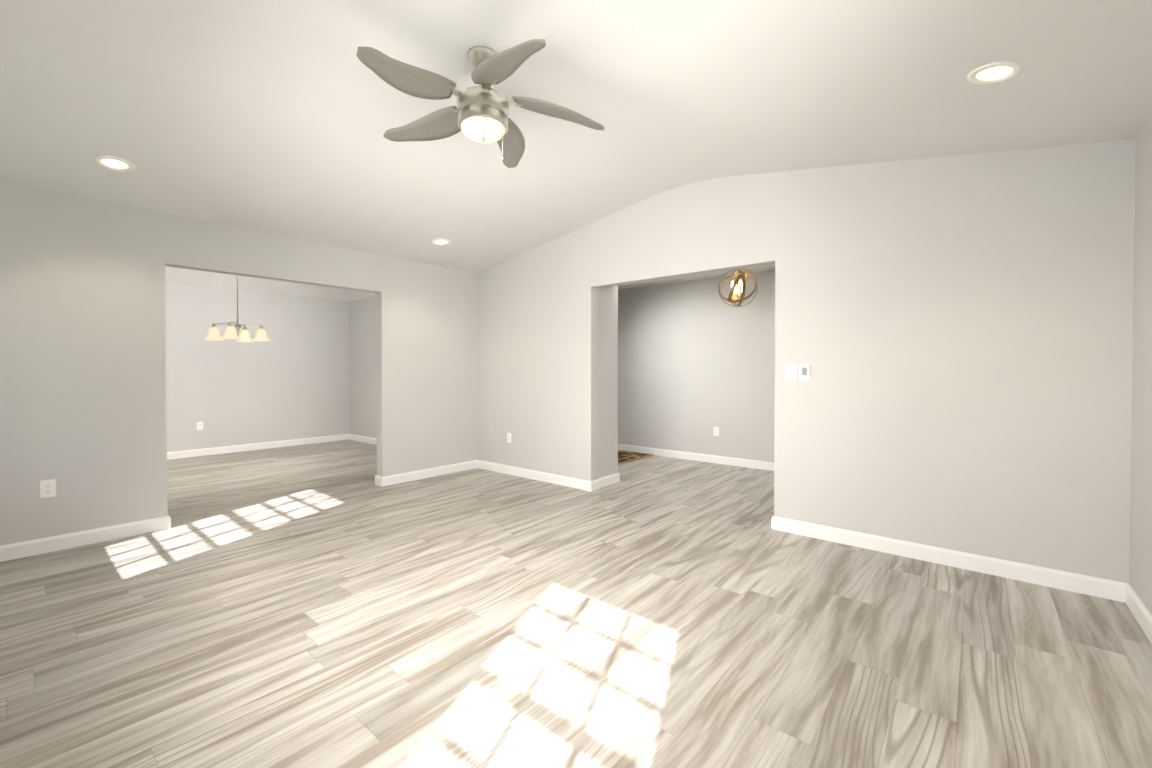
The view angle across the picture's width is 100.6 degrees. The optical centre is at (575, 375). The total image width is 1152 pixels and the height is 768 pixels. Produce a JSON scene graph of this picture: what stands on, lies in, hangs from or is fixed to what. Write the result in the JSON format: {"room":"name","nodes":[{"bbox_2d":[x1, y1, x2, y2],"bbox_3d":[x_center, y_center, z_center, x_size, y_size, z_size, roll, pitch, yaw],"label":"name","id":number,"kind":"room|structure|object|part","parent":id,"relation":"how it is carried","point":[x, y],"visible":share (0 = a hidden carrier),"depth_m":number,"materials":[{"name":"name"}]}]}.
{"room":"empty living room","nodes":[
{"label":"empty living room","id":0,"kind":"room"},
{"bbox_2d":[0,181,477,545],"bbox_3d":[-2.700,-0.346,4.344,0.120,3.050,4.420,1,1,40],"label":"wall","id":1,"kind":"structure","parent":0,"point":[83,416],"depth_m":3.52,"materials":[{"name":"grey paint"}]},
{"bbox_2d":[40,479,55,497],"bbox_3d":[-3.563,0.762,3.228,0.008,0.116,0.072,1,1,40],"label":"outlet","id":2,"kind":"object","parent":1,"relation":"attached to","point":[47,488],"visible":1,"depth_m":3.23,"materials":[{"name":"white plastic"}]},
{"bbox_2d":[0,515,170,561],"bbox_3d":[-3.562,1.142,3.228,0.016,0.100,1.276,1,1,40],"label":"baseboard","id":3,"kind":"structure","parent":1,"relation":"attached to","point":[76,539],"depth_m":3.34,"materials":[{"name":"white wood"}]},
{"bbox_2d":[375,475,379,485],"bbox_3d":[-1.710,1.113,5.634,0.036,0.100,1.356,1,1,40],"label":"baseboard","id":4,"kind":"structure","parent":1,"relation":"attached to","point":[377,478],"depth_m":5.09,"materials":[{"name":"white wood"}]},
{"bbox_2d":[380,460,475,486],"bbox_3d":[-1.652,1.115,5.507,0.016,0.100,1.236,1,1,40],"label":"baseboard","id":5,"kind":"structure","parent":1,"relation":"attached to","point":[436,471],"depth_m":5.43,"materials":[{"name":"white wood"}]},
{"bbox_2d":[165,281,348,451],"bbox_3d":[-5.434,-0.377,6.842,0.120,3.050,4.540,1,1,40],"label":"wall","id":6,"kind":"structure","parent":0,"point":[308,370],"depth_m":7.33,"materials":[{"name":"grey paint"}]},
{"bbox_2d":[197,422,202,429],"bbox_3d":[-5.372,0.718,6.830,0.008,0.116,0.072,1,1,40],"label":"outlet","id":7,"kind":"object","parent":6,"relation":"attached to","point":[199,425],"visible":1,"depth_m":6.83,"materials":[{"name":"white plastic"}]},
{"bbox_2d":[167,434,347,459],"bbox_3d":[-5.382,1.099,6.817,0.016,0.100,4.300,1,1,40],"label":"baseboard","id":8,"kind":"structure","parent":6,"relation":"attached to","point":[274,444],"depth_m":7.31,"materials":[{"name":"white wood"}]},
{"bbox_2d":[349,296,376,438],"bbox_3d":[-2.539,-0.383,7.300,3.670,3.050,0.120,1,1,40],"label":"wall","id":9,"kind":"structure","parent":0,"point":[362,312],"depth_m":8.14,"materials":[{"name":"grey paint"}]},
{"bbox_2d":[348,434,376,444],"bbox_3d":[-2.629,1.093,7.304,3.550,0.100,0.016,1,1,40],"label":"baseboard","id":10,"kind":"structure","parent":9,"relation":"attached to","point":[359,438],"depth_m":8.13,"materials":[{"name":"white wood"}]},
{"bbox_2d":[0,439,1151,767],"bbox_3d":[-1.246,1.235,4.658,9.730,0.120,7.100,1,1,40],"label":"floor","id":11,"kind":"structure","parent":0,"point":[324,605],"depth_m":2.18,"materials":[{"name":"laminate"}]},
{"bbox_2d":[618,450,653,464],"bbox_3d":[0.598,1.142,6.726,0.620,0.016,0.900,1,1,40],"label":"doormat","id":12,"kind":"object","parent":11,"relation":"on","point":[626,456],"visible":0.62,"depth_m":6.70,"materials":[{"name":"beige fabric"}]},
{"bbox_2d":[0,0,1151,300],"bbox_3d":[-1.200,-1.574,4.585,9.250,0.620,6.740,1,1,40],"label":"ceiling","id":13,"kind":"structure","parent":0,"point":[276,116],"depth_m":2.55,"materials":[{"name":"white paint"}]},
{"bbox_2d":[94,155,135,171],"bbox_3d":[-2.911,-1.375,3.020,0.188,0.112,0.190,1,1,40],"label":"recessed light","id":14,"kind":"object","parent":13,"relation":"in","point":[121,164],"visible":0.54,"depth_m":3.05,"materials":[{"name":"white plastic"}]},
{"bbox_2d":[203,275,270,341],"bbox_3d":[-3.970,-0.993,5.608,0.538,1.169,0.538,0,1,27],"label":"dining chandelier","id":15,"kind":"object","parent":13,"relation":"hanging from","point":[229,333],"visible":0.88,"depth_m":5.60,"materials":[{"name":"white glass"}]},
{"bbox_3d":[-3.970,-1.034,5.607,0.458,1.085,0.458,1,1,40],"label":"frame","id":16,"kind":"part","parent":15,"relation":"part of","materials":[{"name":"silver metal"}]},
{"bbox_2d":[432,238,450,244],"bbox_3d":[-1.370,-1.398,4.860,0.188,0.112,0.190,1,1,40],"label":"recessed light","id":17,"kind":"object","parent":13,"relation":"in","point":[442,241],"visible":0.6,"depth_m":4.89,"materials":[{"name":"white plastic"}]},
{"bbox_2d":[356,39,603,167],"bbox_3d":[-0.512,-1.362,2.409,1.241,0.552,1.189,1,1,40],"label":"ceiling fan","id":18,"kind":"object","parent":13,"relation":"hanging from","point":[479,113],"visible":1,"depth_m":2.36,"materials":[{"name":"beige wood"}]},
{"bbox_3d":[-0.476,-1.242,2.456,0.224,0.062,0.224,1,1,40],"label":"lamp shade","id":19,"kind":"part","parent":18,"relation":"part of","materials":[{"name":"white glass"}]},
{"bbox_3d":[-0.483,-1.363,2.458,0.419,0.552,0.433,1,1,40],"label":"motor","id":20,"kind":"part","parent":18,"relation":"part of","materials":[{"name":"silver metal"}]},
{"bbox_2d":[718,269,757,306],"bbox_3d":[1.720,-1.000,5.081,0.361,0.540,0.341,1,1,40],"label":"pendant light","id":21,"kind":"object","parent":13,"relation":"hanging from","point":[734,285],"visible":0.96,"depth_m":5.06,"materials":[{"name":"gold metal"}]},
{"bbox_2d":[967,61,1022,83],"bbox_3d":[1.840,-1.369,2.105,0.188,0.115,0.190,1,1,40],"label":"recessed light","id":22,"kind":"object","parent":13,"relation":"in","point":[987,73],"visible":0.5,"depth_m":2.13,"materials":[{"name":"white plastic"}]},
{"bbox_2d":[618,270,774,461],"bbox_3d":[1.366,-0.376,6.768,5.240,3.050,0.120,1,1,40],"label":"wall","id":23,"kind":"structure","parent":0,"point":[696,362],"depth_m":6.41,"materials":[{"name":"grey paint"}]},
{"bbox_2d":[618,444,773,470],"bbox_3d":[1.322,1.100,6.734,5.000,0.100,0.016,1,1,40],"label":"baseboard","id":24,"kind":"structure","parent":23,"relation":"attached to","point":[747,463],"depth_m":6.41,"materials":[{"name":"white wood"}]},
{"bbox_2d":[714,427,718,435],"bbox_3d":[1.846,0.735,6.296,0.072,0.116,0.008,1,1,40],"label":"outlet","id":25,"kind":"object","parent":23,"relation":"attached to","point":[716,431],"visible":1,"depth_m":6.29,"materials":[{"name":"white plastic"}]},
{"bbox_2d":[477,139,1135,583],"bbox_3d":[0.623,-0.351,4.768,6.670,3.050,0.500,1,1,40],"label":"wall","id":26,"kind":"structure","parent":0,"point":[955,331],"depth_m":3.15,"materials":[{"name":"grey paint"}]},
{"bbox_2d":[507,433,510,442],"bbox_3d":[-0.789,0.733,5.634,0.072,0.116,0.008,1,1,40],"label":"outlet","id":27,"kind":"object","parent":26,"relation":"attached to","point":[508,437],"visible":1,"depth_m":5.63,"materials":[{"name":"white plastic"}]},
{"bbox_2d":[476,460,595,491],"bbox_3d":[-0.534,1.116,5.432,1.826,0.100,0.036,1,1,40],"label":"baseboard","id":28,"kind":"structure","parent":26,"relation":"attached to","point":[576,483],"depth_m":5.30,"materials":[{"name":"white wood"}]},
{"bbox_2d":[596,473,619,482],"bbox_3d":[-0.600,1.107,6.148,2.806,0.100,0.016,1,1,40],"label":"baseboard","id":29,"kind":"structure","parent":26,"relation":"attached to","point":[615,477],"depth_m":5.13,"materials":[{"name":"white wood"}]},
{"bbox_2d":[786,364,795,379],"bbox_3d":[1.621,-0.025,3.603,0.074,0.118,0.010,1,1,40],"label":"light switch","id":30,"kind":"object","parent":26,"relation":"attached to","point":[790,371],"visible":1,"depth_m":3.60,"materials":[{"name":"white plastic"}]},
{"bbox_2d":[799,364,809,379],"bbox_3d":[1.689,-0.026,3.537,0.078,0.118,0.025,1,1,40],"label":"thermostat","id":31,"kind":"object","parent":26,"relation":"attached to","point":[804,371],"visible":1,"depth_m":3.53,"materials":[{"name":"white plastic"}]},
{"bbox_2d":[771,516,1119,600],"bbox_3d":[2.209,1.144,3.134,1.796,0.100,0.036,1,1,40],"label":"baseboard","id":32,"kind":"structure","parent":26,"relation":"attached to","point":[1097,587],"depth_m":2.96,"materials":[{"name":"white wood"}]},
{"bbox_2d":[1129,116,1151,614],"bbox_3d":[1.592,-0.303,0.826,0.120,3.050,4.540,1,1,40],"label":"wall","id":33,"kind":"structure","parent":0,"point":[1140,577],"depth_m":2.36,"materials":[{"name":"grey paint"}]},
{"bbox_2d":[1120,582,1151,643],"bbox_3d":[1.550,1.171,0.899,0.016,0.100,4.270,1,1,40],"label":"baseboard","id":34,"kind":"structure","parent":33,"relation":"attached to","point":[1128,595],"depth_m":2.35,"materials":[{"name":"white wood"}]}
]}

